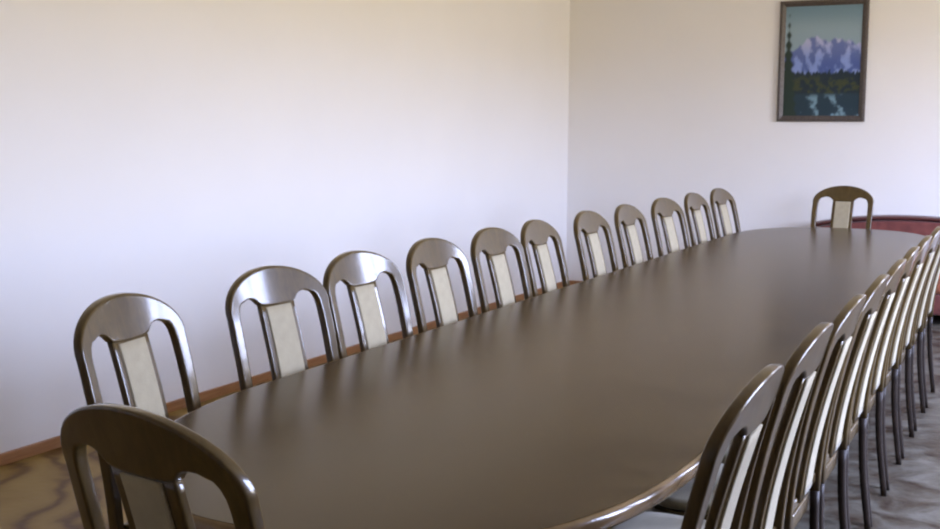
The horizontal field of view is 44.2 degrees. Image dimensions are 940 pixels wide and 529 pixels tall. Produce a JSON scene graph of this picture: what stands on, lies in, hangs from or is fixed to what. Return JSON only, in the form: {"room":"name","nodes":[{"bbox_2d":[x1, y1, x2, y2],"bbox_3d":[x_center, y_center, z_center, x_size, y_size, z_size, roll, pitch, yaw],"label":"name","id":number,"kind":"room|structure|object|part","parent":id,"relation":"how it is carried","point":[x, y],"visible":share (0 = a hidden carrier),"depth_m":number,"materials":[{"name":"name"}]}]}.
{"room":"conference room","nodes":[
{"label":"conference room","id":0,"kind":"room"},
{"bbox_2d":[0,0,569,452],"bbox_3d":[-2.018,-0.758,5.396,0.200,3.250,12.710,4,8,27],"label":"wall","id":1,"kind":"structure","parent":0,"point":[168,151],"depth_m":6.59,"materials":[{"name":"paint"}]},
{"bbox_2d":[0,281,562,465],"bbox_3d":[-1.927,0.835,5.535,0.018,0.055,12.710,4,8,27],"label":"baseboard","id":2,"kind":"structure","parent":1,"relation":"attached to","point":[11,456],"depth_m":6.53,"materials":[{"name":"brown wood"}]},
{"bbox_2d":[0,287,939,528],"bbox_3d":[0.732,1.090,4.215,6.375,0.120,13.110,4,8,27],"label":"floor","id":3,"kind":"structure","parent":0,"point":[36,492],"depth_m":4.96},
{"bbox_2d":[73,293,200,528],"bbox_3d":[-0.712,0.619,3.110,0.546,1.065,0.472,2,7,18],"label":"dining chair","id":4,"kind":"object","parent":3,"relation":"on","point":[123,321],"visible":0.59,"depth_m":3.10,"materials":[{"name":"brown wood"}]},
{"bbox_3d":[-0.826,0.661,3.152,0.026,0.030,0.380,2,7,18],"label":"rail","id":5,"kind":"part","parent":4,"relation":"part of","materials":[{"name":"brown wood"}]},
{"bbox_2d":[60,403,264,528],"bbox_3d":[-0.406,0.735,2.145,0.472,1.065,0.546,5,8,36],"label":"dining chair","id":6,"kind":"object","parent":3,"relation":"on","point":[149,454],"visible":1,"depth_m":1.88,"materials":[{"name":"brown wood"}]},
{"bbox_2d":[225,265,338,390],"bbox_3d":[-0.443,0.551,3.693,0.546,1.065,0.472,4,8,32],"label":"dining chair","id":7,"kind":"object","parent":3,"relation":"on","point":[274,289],"visible":0.36,"depth_m":3.74,"materials":[{"name":"brown wood"}]},
{"bbox_2d":[323,250,412,358],"bbox_3d":[-0.203,0.495,4.168,0.546,1.065,0.472,4,8,29],"label":"dining chair","id":8,"kind":"object","parent":3,"relation":"on","point":[359,270],"visible":0.41,"depth_m":4.21,"materials":[{"name":"brown wood"}]},
{"bbox_2d":[406,238,477,333],"bbox_3d":[0.056,0.436,4.678,0.546,1.065,0.472,4,8,28],"label":"dining chair","id":9,"kind":"object","parent":3,"relation":"on","point":[433,255],"visible":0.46,"depth_m":4.70,"materials":[{"name":"brown wood"}]},
{"bbox_2d":[470,227,532,312],"bbox_3d":[0.310,0.377,5.183,0.546,1.065,0.472,4,8,29],"label":"dining chair","id":10,"kind":"object","parent":3,"relation":"on","point":[493,242],"visible":0.39,"depth_m":5.21,"materials":[{"name":"brown wood"}]},
{"bbox_2d":[520,219,569,296],"bbox_3d":[0.542,0.322,5.649,0.546,1.065,0.472,3,7,25],"label":"dining chair","id":11,"kind":"object","parent":3,"relation":"on","point":[535,232],"visible":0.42,"depth_m":5.67,"materials":[{"name":"brown wood"}]},
{"bbox_2d":[175,227,924,528],"bbox_3d":[1.226,0.484,5.647,1.400,0.750,7.580,4,8,27],"label":"conference table","id":12,"kind":"object","parent":3,"relation":"on","point":[591,403],"visible":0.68,"depth_m":3.26,"materials":[{"name":"brown laminate"}]},
{"bbox_2d":[573,210,618,280],"bbox_3d":[0.854,0.250,6.265,0.546,1.065,0.472,4,8,28],"label":"dining chair","id":13,"kind":"object","parent":3,"relation":"on","point":[588,222],"visible":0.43,"depth_m":6.29,"materials":[{"name":"brown wood"}]},
{"bbox_2d":[614,204,652,267],"bbox_3d":[1.138,0.186,6.810,0.546,1.065,0.472,4,8,28],"label":"dining chair","id":14,"kind":"object","parent":3,"relation":"on","point":[626,215],"visible":0.37,"depth_m":6.83,"materials":[{"name":"brown wood"}]},
{"bbox_2d":[651,198,689,256],"bbox_3d":[1.459,0.112,7.444,0.546,1.065,0.472,5,8,33],"label":"dining chair","id":15,"kind":"object","parent":3,"relation":"on","point":[664,207],"visible":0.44,"depth_m":7.49,"materials":[{"name":"brown wood"}]},
{"bbox_2d":[684,192,715,245],"bbox_3d":[1.777,0.039,8.068,0.546,1.065,0.472,4,8,29],"label":"dining chair","id":16,"kind":"object","parent":3,"relation":"on","point":[693,202],"visible":0.4,"depth_m":8.09,"materials":[{"name":"brown wood"}]},
{"bbox_2d":[612,322,832,528],"bbox_3d":[0.586,0.653,2.868,0.546,1.065,0.472,4,8,27],"label":"dining chair","id":17,"kind":"object","parent":3,"relation":"on","point":[765,508],"visible":0.94,"depth_m":2.69,"materials":[{"name":"brown wood"}]},
{"bbox_3d":[0.521,0.709,2.908,0.376,0.043,0.417,4,8,27],"label":"seat","id":18,"kind":"part","parent":17,"relation":"part of","materials":[{"name":"beige fabric"}]},
{"bbox_3d":[0.760,0.445,2.756,0.158,0.625,0.472,4,8,27],"label":"frame","id":19,"kind":"part","parent":17,"relation":"part of","materials":[{"name":"brown wood"}]},
{"bbox_2d":[710,188,740,237],"bbox_3d":[2.087,-0.032,8.681,0.546,1.065,0.472,4,8,32],"label":"dining chair","id":20,"kind":"object","parent":3,"relation":"on","point":[719,196],"visible":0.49,"depth_m":8.72,"materials":[{"name":"brown wood"}]},
{"bbox_2d":[681,364,783,528],"bbox_3d":[0.335,0.710,2.377,0.546,1.065,0.472,4,8,27],"label":"dining chair","id":21,"kind":"object","parent":3,"relation":"on","point":[744,422],"visible":1,"depth_m":2.16,"materials":[{"name":"brown wood"}]},
{"bbox_2d":[650,294,866,528],"bbox_3d":[0.827,0.598,3.337,0.546,1.065,0.472,4,8,27],"label":"dining chair","id":22,"kind":"object","parent":3,"relation":"on","point":[806,474],"visible":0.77,"depth_m":3.19,"materials":[{"name":"brown wood"}]},
{"bbox_3d":[0.761,0.654,3.377,0.376,0.043,0.417,4,8,27],"label":"seat","id":23,"kind":"part","parent":22,"relation":"part of","materials":[{"name":"beige fabric"}]},
{"bbox_3d":[0.761,0.697,3.382,0.400,0.047,0.440,4,8,27],"label":"seat frame","id":24,"kind":"part","parent":22,"relation":"part of","materials":[{"name":"brown wood"}]},
{"bbox_3d":[0.933,0.652,3.289,0.026,0.030,0.380,4,8,27],"label":"rail","id":25,"kind":"part","parent":22,"relation":"part of","materials":[{"name":"brown wood"}]},
{"bbox_3d":[1.050,0.895,3.494,0.062,0.440,0.038,4,8,27],"label":"leg","id":26,"kind":"part","parent":22,"relation":"part of","materials":[{"name":"brown wood"}]},
{"bbox_3d":[1.001,0.391,3.225,0.158,0.625,0.472,4,8,27],"label":"frame","id":27,"kind":"part","parent":22,"relation":"part of","materials":[{"name":"brown wood"}]},
{"bbox_2d":[721,274,889,528],"bbox_3d":[1.052,0.546,3.781,0.546,1.065,0.472,4,8,27],"label":"dining chair","id":28,"kind":"object","parent":3,"relation":"on","point":[838,429],"visible":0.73,"depth_m":3.63,"materials":[{"name":"brown wood"}]},
{"bbox_3d":[0.986,0.603,3.821,0.376,0.043,0.417,4,8,27],"label":"seat","id":29,"kind":"part","parent":28,"relation":"part of","materials":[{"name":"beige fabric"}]},
{"bbox_3d":[1.087,0.886,3.567,0.062,0.440,0.038,4,8,27],"label":"leg","id":30,"kind":"part","parent":28,"relation":"part of","materials":[{"name":"brown wood"}]},
{"bbox_3d":[0.986,0.645,3.826,0.400,0.047,0.440,4,8,27],"label":"seat frame","id":31,"kind":"part","parent":28,"relation":"part of","materials":[{"name":"brown wood"}]},
{"bbox_3d":[1.159,0.600,3.733,0.026,0.030,0.380,4,8,27],"label":"rail","id":32,"kind":"part","parent":28,"relation":"part of","materials":[{"name":"brown wood"}]},
{"bbox_3d":[1.275,0.843,3.938,0.062,0.440,0.038,4,8,27],"label":"leg","id":33,"kind":"part","parent":28,"relation":"part of","materials":[{"name":"brown wood"}]},
{"bbox_3d":[1.226,0.339,3.668,0.158,0.625,0.472,4,8,27],"label":"frame","id":34,"kind":"part","parent":28,"relation":"part of","materials":[{"name":"brown wood"}]},
{"bbox_2d":[810,186,873,228],"bbox_3d":[2.835,-0.071,9.031,0.472,1.065,0.546,5,8,32],"label":"dining chair","id":35,"kind":"object","parent":3,"relation":"on","point":[843,197],"visible":0.38,"depth_m":9.15,"materials":[{"name":"brown wood"}]},
{"bbox_2d":[785,259,906,528],"bbox_3d":[1.266,0.496,4.207,0.546,1.065,0.472,4,8,27],"label":"dining chair","id":36,"kind":"object","parent":3,"relation":"on","point":[859,410],"visible":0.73,"depth_m":4.07,"materials":[{"name":"brown wood"}]},
{"bbox_3d":[1.200,0.595,4.252,0.400,0.047,0.440,4,8,27],"label":"seat frame","id":37,"kind":"part","parent":36,"relation":"part of","materials":[{"name":"brown wood"}]},
{"bbox_3d":[1.301,0.837,3.994,0.062,0.440,0.038,4,8,27],"label":"leg","id":38,"kind":"part","parent":36,"relation":"part of","materials":[{"name":"brown wood"}]},
{"bbox_3d":[1.489,0.793,4.364,0.062,0.440,0.038,4,8,27],"label":"leg","id":39,"kind":"part","parent":36,"relation":"part of","materials":[{"name":"brown wood"}]},
{"bbox_3d":[1.440,0.289,4.095,0.158,0.625,0.472,4,8,27],"label":"frame","id":40,"kind":"part","parent":36,"relation":"part of","materials":[{"name":"brown wood"}]},
{"bbox_2d":[816,215,939,314],"bbox_3d":[3.533,0.023,9.349,1.600,0.809,0.700,4,8,27],"label":"sofa","id":41,"kind":"object","parent":3,"relation":"on","point":[916,224],"visible":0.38,"depth_m":9.51,"materials":[{"name":"red fabric"}]},
{"bbox_3d":[3.652,-0.342,9.540,1.600,0.129,0.180,4,8,27],"label":"rail","id":42,"kind":"part","parent":41,"relation":"part of","materials":[{"name":"red wood"}]},
{"bbox_3d":[3.651,-0.092,9.569,1.560,0.545,0.160,4,8,27],"label":"backrest","id":43,"kind":"part","parent":41,"relation":"part of","materials":[{"name":"red fabric"}]},
{"bbox_2d":[936,275,939,294],"bbox_3d":[3.785,0.124,9.137,0.642,0.180,0.530,4,8,27],"label":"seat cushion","id":44,"kind":"object","parent":41,"relation":"on","point":[938,285],"depth_m":8.93,"materials":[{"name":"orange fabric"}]},
{"bbox_2d":[858,246,919,526],"bbox_3d":[1.482,0.445,4.644,0.546,1.065,0.472,4,8,27],"label":"dining chair","id":45,"kind":"object","parent":3,"relation":"on","point":[877,383],"visible":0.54,"depth_m":4.52,"materials":[{"name":"brown wood"}]},
{"bbox_3d":[1.417,0.544,4.689,0.400,0.047,0.440,4,8,27],"label":"seat frame","id":46,"kind":"part","parent":45,"relation":"part of","materials":[{"name":"brown wood"}]},
{"bbox_3d":[1.517,0.785,4.431,0.062,0.440,0.038,4,8,27],"label":"leg","id":47,"kind":"part","parent":45,"relation":"part of","materials":[{"name":"brown wood"}]},
{"bbox_3d":[1.706,0.742,4.801,0.062,0.440,0.038,4,8,27],"label":"leg","id":48,"kind":"part","parent":45,"relation":"part of","materials":[{"name":"brown wood"}]},
{"bbox_3d":[1.656,0.238,4.532,0.158,0.625,0.472,4,8,27],"label":"frame","id":49,"kind":"part","parent":45,"relation":"part of","materials":[{"name":"brown wood"}]},
{"bbox_2d":[875,235,931,490],"bbox_3d":[1.712,0.392,5.096,0.546,1.065,0.472,4,8,27],"label":"dining chair","id":50,"kind":"object","parent":3,"relation":"on","point":[892,362],"visible":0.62,"depth_m":4.94,"materials":[{"name":"brown wood"}]},
{"bbox_3d":[1.646,0.491,5.141,0.400,0.047,0.440,4,8,27],"label":"seat frame","id":51,"kind":"part","parent":50,"relation":"part of","materials":[{"name":"brown wood"}]},
{"bbox_3d":[1.747,0.733,4.883,0.062,0.440,0.038,4,8,27],"label":"leg","id":52,"kind":"part","parent":50,"relation":"part of","materials":[{"name":"brown wood"}]},
{"bbox_3d":[1.935,0.689,5.253,0.062,0.440,0.038,4,8,27],"label":"leg","id":53,"kind":"part","parent":50,"relation":"part of","materials":[{"name":"brown wood"}]},
{"bbox_3d":[1.886,0.185,4.984,0.158,0.625,0.472,4,8,27],"label":"frame","id":54,"kind":"part","parent":50,"relation":"part of","materials":[{"name":"brown wood"}]},
{"bbox_2d":[897,226,939,458],"bbox_3d":[1.950,0.337,5.566,0.546,1.065,0.472,4,8,27],"label":"dining chair","id":55,"kind":"object","parent":3,"relation":"on","point":[906,343],"visible":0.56,"depth_m":5.41,"materials":[{"name":"brown wood"}]},
{"bbox_3d":[1.986,0.677,5.353,0.062,0.440,0.038,4,8,27],"label":"leg","id":56,"kind":"part","parent":55,"relation":"part of","materials":[{"name":"brown wood"}]},
{"bbox_3d":[1.885,0.436,5.612,0.400,0.047,0.440,4,8,27],"label":"seat frame","id":57,"kind":"part","parent":55,"relation":"part of","materials":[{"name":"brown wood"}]},
{"bbox_3d":[2.174,0.634,5.724,0.062,0.440,0.038,4,8,27],"label":"leg","id":58,"kind":"part","parent":55,"relation":"part of","materials":[{"name":"brown wood"}]},
{"bbox_3d":[2.124,0.130,5.454,0.158,0.625,0.472,4,8,27],"label":"frame","id":59,"kind":"part","parent":55,"relation":"part of","materials":[{"name":"brown wood"}]},
{"bbox_2d":[911,238,939,430],"bbox_3d":[2.198,0.280,6.054,0.546,1.065,0.472,4,8,27],"label":"dining chair","id":60,"kind":"object","parent":3,"relation":"on","point":[920,314],"visible":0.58,"depth_m":5.91,"materials":[{"name":"brown wood"}]},
{"bbox_3d":[2.233,0.621,5.841,0.062,0.440,0.038,4,8,27],"label":"leg","id":61,"kind":"part","parent":60,"relation":"part of","materials":[{"name":"brown wood"}]},
{"bbox_3d":[2.421,0.577,6.211,0.062,0.440,0.038,4,8,27],"label":"leg","id":62,"kind":"part","parent":60,"relation":"part of","materials":[{"name":"brown wood"}]},
{"bbox_3d":[2.372,0.073,5.942,0.158,0.625,0.472,4,8,27],"label":"frame","id":63,"kind":"part","parent":60,"relation":"part of","materials":[{"name":"brown wood"}]},
{"bbox_2d":[922,256,939,407],"bbox_3d":[2.446,0.223,6.542,0.546,1.065,0.472,4,8,27],"label":"dining chair","id":64,"kind":"object","parent":3,"relation":"on","point":[928,321],"visible":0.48,"depth_m":6.43,"materials":[{"name":"brown wood"}]},
{"bbox_3d":[2.481,0.564,6.328,0.062,0.440,0.038,4,8,27],"label":"leg","id":65,"kind":"part","parent":64,"relation":"part of","materials":[{"name":"brown wood"}]},
{"bbox_3d":[2.669,0.520,6.699,0.062,0.440,0.038,4,8,27],"label":"leg","id":66,"kind":"part","parent":64,"relation":"part of","materials":[{"name":"brown wood"}]},
{"bbox_3d":[2.620,0.016,6.429,0.158,0.625,0.472,4,8,27],"label":"frame","id":67,"kind":"part","parent":64,"relation":"part of","materials":[{"name":"brown wood"}]},
{"bbox_2d":[566,0,939,280],"bbox_3d":[3.645,-1.252,9.741,6.375,3.250,0.200,4,8,27],"label":"wall","id":68,"kind":"structure","parent":0,"point":[671,99],"depth_m":10.31,"materials":[{"name":"paint"}]},
{"bbox_2d":[569,280,581,284],"bbox_3d":[3.590,0.345,9.833,5.939,0.055,0.018,4,8,27],"label":"baseboard","id":69,"kind":"structure","parent":68,"relation":"attached to","point":[572,282],"depth_m":11.12,"materials":[{"name":"brown wood"}]},
{"bbox_2d":[777,0,869,121],"bbox_3d":[3.003,-1.736,9.878,0.732,1.027,0.034,4,8,27],"label":"framed painting","id":70,"kind":"object","parent":68,"relation":"hanging from","point":[823,44],"visible":1,"depth_m":9.88,"materials":[{"name":"paint"}]}
]}

